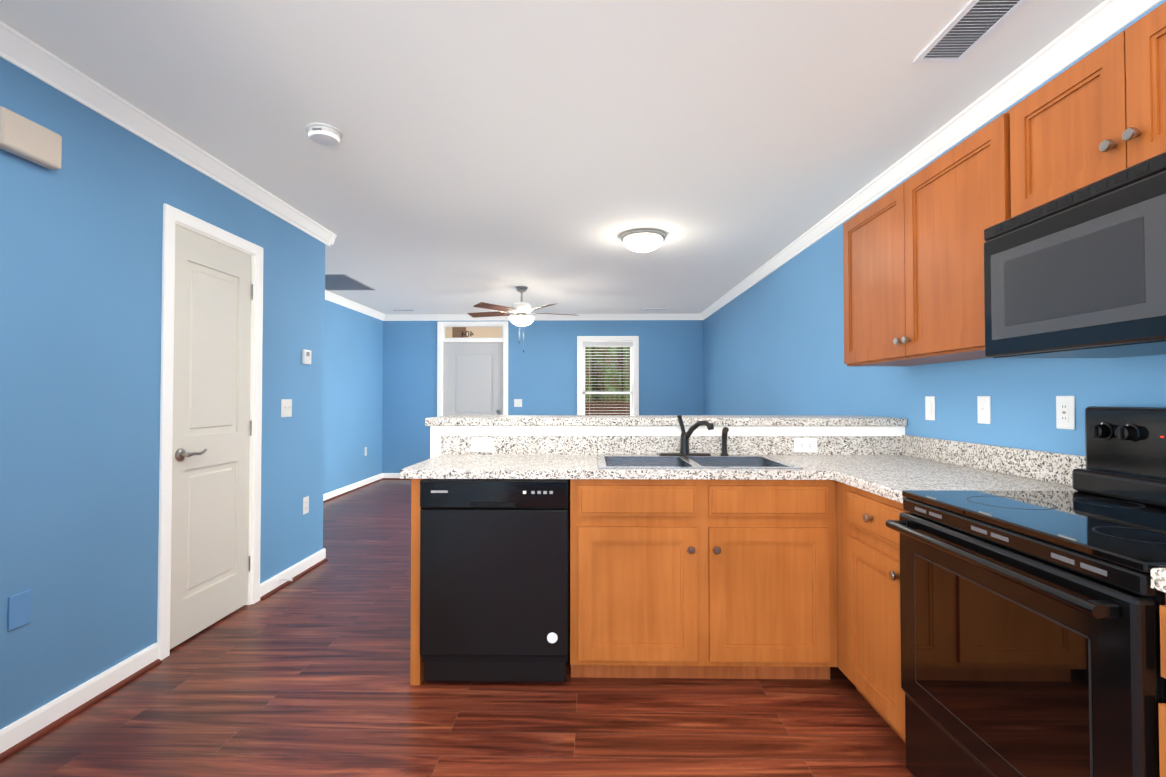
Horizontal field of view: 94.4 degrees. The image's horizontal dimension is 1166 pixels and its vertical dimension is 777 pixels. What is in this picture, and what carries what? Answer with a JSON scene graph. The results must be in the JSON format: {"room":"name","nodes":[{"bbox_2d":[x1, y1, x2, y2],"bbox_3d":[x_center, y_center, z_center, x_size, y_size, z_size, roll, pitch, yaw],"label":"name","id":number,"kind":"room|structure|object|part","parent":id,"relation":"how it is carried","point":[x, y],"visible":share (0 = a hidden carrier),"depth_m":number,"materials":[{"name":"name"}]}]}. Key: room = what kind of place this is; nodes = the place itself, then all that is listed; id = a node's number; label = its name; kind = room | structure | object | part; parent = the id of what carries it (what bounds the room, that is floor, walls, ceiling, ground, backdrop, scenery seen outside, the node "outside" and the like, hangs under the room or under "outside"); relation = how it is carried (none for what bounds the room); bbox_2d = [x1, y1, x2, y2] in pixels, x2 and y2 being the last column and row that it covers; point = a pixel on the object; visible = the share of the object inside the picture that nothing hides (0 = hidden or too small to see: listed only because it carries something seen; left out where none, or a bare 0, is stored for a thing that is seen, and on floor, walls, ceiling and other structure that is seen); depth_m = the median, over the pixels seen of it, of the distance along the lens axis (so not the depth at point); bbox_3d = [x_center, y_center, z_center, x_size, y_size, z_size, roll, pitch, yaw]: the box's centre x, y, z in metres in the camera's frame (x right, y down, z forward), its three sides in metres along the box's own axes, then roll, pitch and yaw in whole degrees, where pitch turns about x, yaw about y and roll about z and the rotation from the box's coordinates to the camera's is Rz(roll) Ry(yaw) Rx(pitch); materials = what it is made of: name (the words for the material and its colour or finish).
{"room":"kitchen","nodes":[
{"label":"kitchen","id":0,"kind":"room"},
{"bbox_2d":[0,57,324,729],"bbox_3d":[-2.049,-0.002,0.667,0.140,2.440,6.700,0,-1,1],"label":"wall","id":1,"kind":"structure","parent":0,"point":[81,232],"depth_m":2.18,"materials":[{"name":"blue paint"}]},
{"bbox_2d":[8,590,30,630],"bbox_3d":[-1.957,0.769,1.875,0.006,0.116,0.072,0,-1,1],"label":"electrical outlet","id":2,"kind":"object","parent":1,"relation":"attached to","point":[19,609],"visible":1,"depth_m":1.87,"materials":[{"name":"blue plastic"}]},
{"bbox_2d":[0,106,61,169],"bbox_3d":[-1.935,-0.867,1.878,0.050,0.132,0.215,0,-1,1],"label":"door chime","id":3,"kind":"object","parent":1,"relation":"attached to","point":[28,139],"visible":1,"depth_m":1.87,"materials":[{"name":"beige plastic"}]},
{"bbox_2d":[0,643,161,761],"bbox_3d":[-1.947,1.191,1.681,0.031,0.090,1.560,0,-1,1],"label":"baseboard","id":4,"kind":"structure","parent":1,"relation":"attached to","point":[24,731],"depth_m":2.05,"materials":[{"name":"white wood"}]},
{"bbox_2d":[0,21,335,245],"bbox_3d":[-1.922,-1.147,2.517,0.056,0.085,3.151,0,-1,1],"label":"crown molding","id":5,"kind":"structure","parent":1,"relation":"attached to","point":[15,48],"depth_m":2.32,"materials":[{"name":"white wood"}]},
{"bbox_2d":[157,203,262,659],"bbox_3d":[-1.996,0.201,2.858,0.137,2.109,0.748,0,-1,1],"label":"door frame","id":6,"kind":"structure","parent":1,"relation":"attached to","point":[173,217],"depth_m":2.55,"materials":[{"name":"white wood"}]},
{"bbox_2d":[170,225,252,648],"bbox_3d":[-1.944,0.230,2.865,0.093,2.028,0.622,0,-1,1],"label":"pantry door","id":7,"kind":"structure","parent":1,"relation":"in","point":[211,415],"depth_m":2.83,"materials":[{"name":"beige paint"}]},
{"bbox_3d":[-1.927,0.222,2.885,0.058,1.680,0.583,0,-1,1],"label":"pantry door handle","id":8,"kind":"part","parent":7,"relation":"part of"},
{"bbox_2d":[281,399,291,416],"bbox_3d":[-1.925,0.128,3.514,0.017,0.116,0.118,0,-1,1],"label":"double light switch","id":9,"kind":"object","parent":1,"relation":"attached to","point":[286,407],"visible":1,"depth_m":3.51,"materials":[{"name":"white plastic"}]},
{"bbox_2d":[260,548,327,599],"bbox_3d":[-1.916,1.224,3.602,0.031,0.090,0.765,0,-1,1],"label":"baseboard","id":10,"kind":"structure","parent":1,"relation":"attached to","point":[272,585],"depth_m":3.56,"materials":[{"name":"white wood"}]},
{"bbox_2d":[303,496,308,514],"bbox_3d":[-1.925,0.812,3.752,0.008,0.116,0.072,0,-1,1],"label":"electrical outlet","id":11,"kind":"object","parent":1,"relation":"attached to","point":[305,505],"visible":1,"depth_m":3.74,"materials":[{"name":"white plastic"}]},
{"bbox_2d":[302,349,310,364],"bbox_3d":[-1.918,-0.218,3.750,0.023,0.100,0.090,0,-1,1],"label":"thermostat","id":12,"kind":"object","parent":1,"relation":"attached to","point":[306,356],"visible":0.96,"depth_m":3.73,"materials":[{"name":"white plastic"}]},
{"bbox_2d":[323,300,382,493],"bbox_3d":[-3.074,0.090,5.974,0.120,2.440,4.120,0,-1,1],"label":"wall","id":13,"kind":"structure","parent":0,"point":[353,384],"depth_m":6.99,"materials":[{"name":"blue paint"}]},
{"bbox_2d":[323,473,383,502],"bbox_3d":[-2.997,1.266,6.012,0.031,0.090,4.000,0,-1,1],"label":"baseboard","id":14,"kind":"structure","parent":13,"relation":"attached to","point":[339,492],"depth_m":6.96,"materials":[{"name":"white wood"}]},
{"bbox_2d":[325,290,387,319],"bbox_3d":[-2.986,-1.087,6.013,0.056,0.085,3.920,0,-1,1],"label":"crown molding","id":15,"kind":"structure","parent":13,"relation":"attached to","point":[329,296],"depth_m":6.98,"materials":[{"name":"white"}]},
{"bbox_2d":[0,479,913,776],"bbox_3d":[-0.688,1.292,2.624,5.060,0.080,11.000,0,-1,1],"label":"floor","id":16,"kind":"structure","parent":0,"point":[306,675],"depth_m":2.06,"materials":[{"name":"brown wood"}]},
{"bbox_2d":[410,479,423,684],"bbox_3d":[-0.701,0.818,2.572,0.040,0.868,0.596,0,-1,1],"label":"cabinet end panel","id":17,"kind":"object","parent":16,"relation":"on","point":[416,670],"visible":0.21,"depth_m":2.27,"materials":[{"name":"brown wood"}]},
{"bbox_2d":[420,479,569,682],"bbox_3d":[-0.366,0.818,2.534,0.618,0.865,0.610,0,-1,1],"label":"dishwasher","id":18,"kind":"object","parent":16,"relation":"on","point":[494,580],"visible":0.98,"depth_m":2.24,"materials":[{"name":"black metal"}]},
{"bbox_2d":[570,479,837,678],"bbox_3d":[0.507,0.817,2.543,1.111,0.868,0.616,0,-1,1],"label":"base cabinet","id":19,"kind":"object","parent":16,"relation":"on","point":[707,578],"visible":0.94,"depth_m":2.22,"materials":[{"name":"brown wood"}]},
{"bbox_2d":[400,436,823,479],"bbox_3d":[0.464,0.310,2.545,2.450,0.143,0.653,0,-1,1],"label":"countertop","id":20,"kind":"structure","parent":19,"relation":"on","point":[513,457],"depth_m":2.72,"materials":[{"name":"stone"}]},
{"bbox_2d":[471,438,493,451],"bbox_3d":[-0.534,0.299,2.865,0.122,0.074,0.008,0,-1,1],"label":"outlet","id":21,"kind":"object","parent":20,"relation":"attached to","point":[482,444],"visible":1,"depth_m":2.86,"materials":[{"name":"white plastic"}]},
{"bbox_2d":[659,415,713,455],"bbox_3d":[0.522,0.238,2.713,0.260,0.208,0.184,0,-1,1],"label":"faucet","id":22,"kind":"object","parent":20,"relation":"on","point":[684,444],"visible":1,"depth_m":2.75,"materials":[{"name":"grey metal"}]},
{"bbox_2d":[597,454,802,468],"bbox_3d":[0.500,0.429,2.550,0.866,0.180,0.540,0,-1,1],"label":"sink","id":23,"kind":"object","parent":20,"relation":"in","point":[658,461],"visible":0.35,"depth_m":2.75,"materials":[{"name":"silver metal"}]},
{"bbox_2d":[720,427,728,455],"bbox_3d":[0.727,0.270,2.765,0.042,0.147,0.059,0,-1,1],"label":"sprayer","id":24,"kind":"object","parent":23,"relation":"on","point":[725,430],"visible":1,"depth_m":2.76,"materials":[{"name":"grey metal"}]},
{"bbox_2d":[794,438,816,451],"bbox_3d":[1.171,0.299,2.838,0.122,0.074,0.008,0,-1,1],"label":"outlet","id":25,"kind":"object","parent":20,"relation":"attached to","point":[805,444],"visible":1,"depth_m":2.84,"materials":[{"name":"white plastic"}]},
{"bbox_2d":[804,435,934,438],"bbox_3d":[1.349,0.310,2.534,0.680,0.143,0.480,0,-1,1],"label":"countertop","id":26,"kind":"structure","parent":19,"relation":"on","point":[903,436],"depth_m":2.84,"materials":[{"name":"stone"}]},
{"bbox_2d":[824,439,1085,502],"bbox_3d":[1.340,0.300,1.964,0.680,0.143,0.480,0,-1,1],"label":"countertop","id":27,"kind":"structure","parent":19,"relation":"on","point":[891,467],"depth_m":2.15,"materials":[{"name":"stone"}]},
{"bbox_2d":[836,481,907,741],"bbox_3d":[1.341,0.807,1.978,0.675,0.868,0.524,0,-1,1],"label":"base cabinet","id":28,"kind":"object","parent":16,"relation":"on","point":[868,601],"visible":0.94,"depth_m":1.95,"materials":[{"name":"brown wood"}]},
{"bbox_2d":[885,406,1165,776],"bbox_3d":[1.305,0.640,1.335,0.723,1.180,0.760,0,-1,1],"label":"range","id":29,"kind":"object","parent":16,"relation":"on","point":[1029,633],"visible":1,"depth_m":1.28,"materials":[{"name":"black metal"}]},
{"bbox_2d":[1158,605,1165,776],"bbox_3d":[1.318,0.783,0.573,0.675,0.868,0.750,0,-1,1],"label":"base cabinet","id":30,"kind":"object","parent":16,"relation":"on","point":[1162,733],"visible":0.89,"depth_m":0.95,"materials":[{"name":"brown wood"}]},
{"bbox_2d":[1151,568,1165,592],"bbox_3d":[1.331,0.277,0.582,0.652,0.143,0.750,0,-1,1],"label":"countertop","id":31,"kind":"structure","parent":30,"relation":"on","point":[1158,578],"depth_m":0.95,"materials":[{"name":"stone"}]},
{"bbox_2d":[382,320,703,472],"bbox_3d":[-0.660,0.126,8.065,4.880,2.440,0.140,0,-1,1],"label":"wall","id":32,"kind":"structure","parent":0,"point":[542,373],"depth_m":8.00,"materials":[{"name":"blue paint"}]},
{"bbox_2d":[384,473,410,479],"bbox_3d":[-2.548,1.300,7.989,0.748,0.090,0.031,0,-1,1],"label":"baseboard","id":33,"kind":"structure","parent":32,"relation":"attached to","point":[396,476],"depth_m":8.00,"materials":[{"name":"white wood"}]},
{"bbox_2d":[437,321,507,416],"bbox_3d":[-1.636,0.176,8.071,1.054,2.340,0.157,0,-1,1],"label":"door frame","id":34,"kind":"structure","parent":32,"relation":"attached to","point":[440,340],"depth_m":8.01,"materials":[{"name":"white wood"}]},
{"bbox_2d":[443,342,502,415],"bbox_3d":[-1.642,0.323,8.027,0.914,2.020,0.119,0,-1,1],"label":"entry door","id":35,"kind":"structure","parent":32,"relation":"in","point":[472,378],"depth_m":8.05,"materials":[{"name":"grey paint"}]},
{"bbox_2d":[443,325,502,338],"bbox_3d":[-1.636,-0.840,8.077,0.906,0.200,0.040,0,-1,1],"label":"transom","id":36,"kind":"object","parent":32,"relation":"attached to","point":[444,332],"visible":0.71,"depth_m":8.06,"materials":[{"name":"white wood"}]},
{"bbox_2d":[461,331,473,336],"bbox_3d":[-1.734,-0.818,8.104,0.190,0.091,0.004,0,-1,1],"label":"light fixture","id":37,"kind":"object","parent":36,"relation":"attached to","point":[462,334],"depth_m":8.10,"materials":[{"name":"black"}]},
{"bbox_2d":[514,399,521,406],"bbox_3d":[-0.962,0.215,7.990,0.118,0.116,0.017,0,-1,1],"label":"double light switch","id":38,"kind":"object","parent":32,"relation":"attached to","point":[517,402],"visible":1,"depth_m":7.99,"materials":[{"name":"white plastic"}]},
{"bbox_2d":[382,314,699,320],"bbox_3d":[-0.642,-1.053,7.987,4.680,0.085,0.056,0,-1,1],"label":"crown molding","id":39,"kind":"structure","parent":32,"relation":"attached to","point":[412,317],"depth_m":7.98,"materials":[{"name":"white wood"}]},
{"bbox_2d":[583,346,632,414],"bbox_3d":[0.370,0.067,8.069,0.746,1.518,0.060,0,-1,1],"label":"window unit","id":40,"kind":"structure","parent":32,"relation":"in","point":[631,386],"depth_m":8.04,"materials":[{"name":"white plastic"}]},
{"bbox_2d":[583,342,632,414],"bbox_3d":[0.369,0.065,8.012,0.742,1.512,0.056,0,-1,1],"label":"window blinds","id":41,"kind":"object","parent":40,"relation":"attached to","point":[606,344],"visible":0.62,"depth_m":8.00,"materials":[{"name":"white plastic"}]},
{"bbox_2d":[577,336,638,414],"bbox_3d":[0.369,0.070,8.027,0.950,1.690,0.185,0,-1,1],"label":"window frame","id":42,"kind":"structure","parent":32,"relation":"attached to","point":[580,339],"depth_m":7.97,"materials":[{"name":"white wood"}]},
{"bbox_2d":[0,0,1104,314],"bbox_3d":[-0.688,-1.227,2.667,5.060,0.080,11.000,0,-1,1],"label":"ceiling","id":43,"kind":"structure","parent":0,"point":[496,152],"depth_m":2.34,"materials":[{"name":"white paint"}]},
{"bbox_2d":[305,122,342,145],"bbox_3d":[-1.195,-1.167,2.494,0.156,0.046,0.156,0,-1,1],"label":"smoke detector","id":44,"kind":"object","parent":43,"relation":"attached to","point":[324,134],"visible":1,"depth_m":2.46,"materials":[{"name":"white plastic"}]},
{"bbox_2d":[325,274,374,289],"bbox_3d":[-2.643,-1.128,5.773,0.550,0.010,0.750,0,-1,1],"label":"ceiling vent","id":45,"kind":"object","parent":43,"relation":"in","point":[339,282],"visible":0.58,"depth_m":5.79,"materials":[{"name":"grey metal"}]},
{"bbox_2d":[389,309,416,310],"bbox_3d":[-2.514,-1.097,7.561,0.350,0.010,0.130,0,-1,1],"label":"ceiling vent","id":46,"kind":"object","parent":43,"relation":"in","point":[402,309],"visible":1,"depth_m":7.53,"materials":[{"name":"grey metal"}]},
{"bbox_2d":[467,286,578,351],"bbox_3d":[-0.685,-0.761,6.053,1.276,0.734,1.214,0,-1,1],"label":"ceiling fan","id":47,"kind":"object","parent":43,"relation":"hanging from","point":[521,310],"visible":1,"depth_m":5.93,"materials":[{"name":"brown wood"}]},
{"bbox_2d":[620,229,665,252],"bbox_3d":[0.456,-1.095,4.097,0.344,0.134,0.344,0,-1,1],"label":"dome ceiling light","id":48,"kind":"object","parent":43,"relation":"attached to","point":[642,240],"visible":1,"depth_m":3.99,"materials":[{"name":"white glass"}]},
{"bbox_2d":[641,308,666,310],"bbox_3d":[0.985,-1.098,7.505,0.350,0.010,0.130,0,-1,1],"label":"ceiling vent","id":49,"kind":"object","parent":43,"relation":"in","point":[642,309],"visible":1,"depth_m":7.48,"materials":[{"name":"grey metal"}]},
{"bbox_2d":[913,0,1027,62],"bbox_3d":[1.289,-1.197,1.795,0.170,0.010,0.360,0,-1,1],"label":"ceiling vent","id":50,"kind":"object","parent":43,"relation":"in","point":[970,27],"visible":1,"depth_m":1.80,"materials":[{"name":"grey metal"}]},
{"bbox_2d":[430,426,904,457],"bbox_3d":[0.441,0.729,2.920,2.508,1.056,0.141,0,-1,1],"label":"wall","id":51,"kind":"structure","parent":0,"point":[437,433],"depth_m":2.86,"materials":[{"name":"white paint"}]},
{"bbox_2d":[425,415,906,426],"bbox_3d":[0.432,0.181,3.070,2.530,0.043,0.470,0,-1,1],"label":"bar","id":52,"kind":"object","parent":51,"relation":"on","point":[651,420],"visible":1,"depth_m":2.84,"materials":[{"name":"stone"}]},
{"bbox_2d":[703,0,1165,455],"bbox_3d":[1.752,0.032,2.606,0.120,2.440,10.940,0,-1,1],"label":"wall","id":53,"kind":"structure","parent":0,"point":[773,342],"depth_m":3.29,"materials":[{"name":"blue paint"}]},
{"bbox_2d":[843,110,1010,365],"bbox_3d":[1.509,-0.499,2.282,0.352,0.776,1.134,0,-1,1],"label":"upper cabinet","id":54,"kind":"object","parent":53,"relation":"attached to","point":[913,265],"visible":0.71,"depth_m":2.14,"materials":[{"name":"brown wood"}]},
{"bbox_2d":[925,396,934,420],"bbox_3d":[1.688,0.096,2.626,0.008,0.116,0.072,0,-1,1],"label":"rocker light switch","id":55,"kind":"object","parent":53,"relation":"attached to","point":[929,407],"visible":1,"depth_m":2.62,"materials":[{"name":"white plastic"}]},
{"bbox_2d":[700,0,1162,319],"bbox_3d":[1.664,-1.145,2.628,0.056,0.085,10.700,0,-1,1],"label":"crown molding","id":56,"kind":"structure","parent":53,"relation":"attached to","point":[1090,30],"depth_m":2.24,"materials":[{"name":"white wood"}]},
{"bbox_2d":[977,396,990,423],"bbox_3d":[1.678,0.090,2.267,0.017,0.116,0.072,0,-1,1],"label":"toggle light switch","id":57,"kind":"object","parent":53,"relation":"attached to","point":[984,408],"visible":1,"depth_m":2.26,"materials":[{"name":"white plastic"}]},
{"bbox_2d":[1056,396,1074,429],"bbox_3d":[1.676,0.083,1.877,0.008,0.116,0.072,0,-1,1],"label":"outlet","id":58,"kind":"object","parent":53,"relation":"attached to","point":[1065,412],"visible":1,"depth_m":1.87,"materials":[{"name":"white plastic"}]},
{"bbox_2d":[1010,1,1165,217],"bbox_3d":[1.494,-0.709,1.337,0.352,0.390,0.761,0,-1,1],"label":"upper cabinet","id":59,"kind":"object","parent":53,"relation":"attached to","point":[1098,114],"visible":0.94,"depth_m":1.43,"materials":[{"name":"brown wood"}]},
{"bbox_2d":[984,152,1165,357],"bbox_3d":[1.462,-0.307,1.332,0.406,0.410,0.755,0,-1,1],"label":"microwave","id":60,"kind":"object","parent":59,"relation":"attached to","point":[1080,273],"visible":1,"depth_m":1.37,"materials":[{"name":"black"}]},
{"label":"outside","id":61,"kind":"structure","parent":0,"visible":0},
{"bbox_2d":[585,346,629,414],"bbox_3d":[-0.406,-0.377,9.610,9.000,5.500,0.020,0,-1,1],"label":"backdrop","id":62,"kind":"structure","parent":61,"point":[609,368],"depth_m":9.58,"materials":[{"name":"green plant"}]},
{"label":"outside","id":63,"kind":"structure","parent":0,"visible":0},
{"bbox_2d":[446,327,501,337],"bbox_3d":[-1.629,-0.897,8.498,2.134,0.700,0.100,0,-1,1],"label":"porch","id":64,"kind":"object","parent":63,"point":[479,332],"visible":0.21,"depth_m":8.53,"materials":[{"name":"beige"}]}
]}

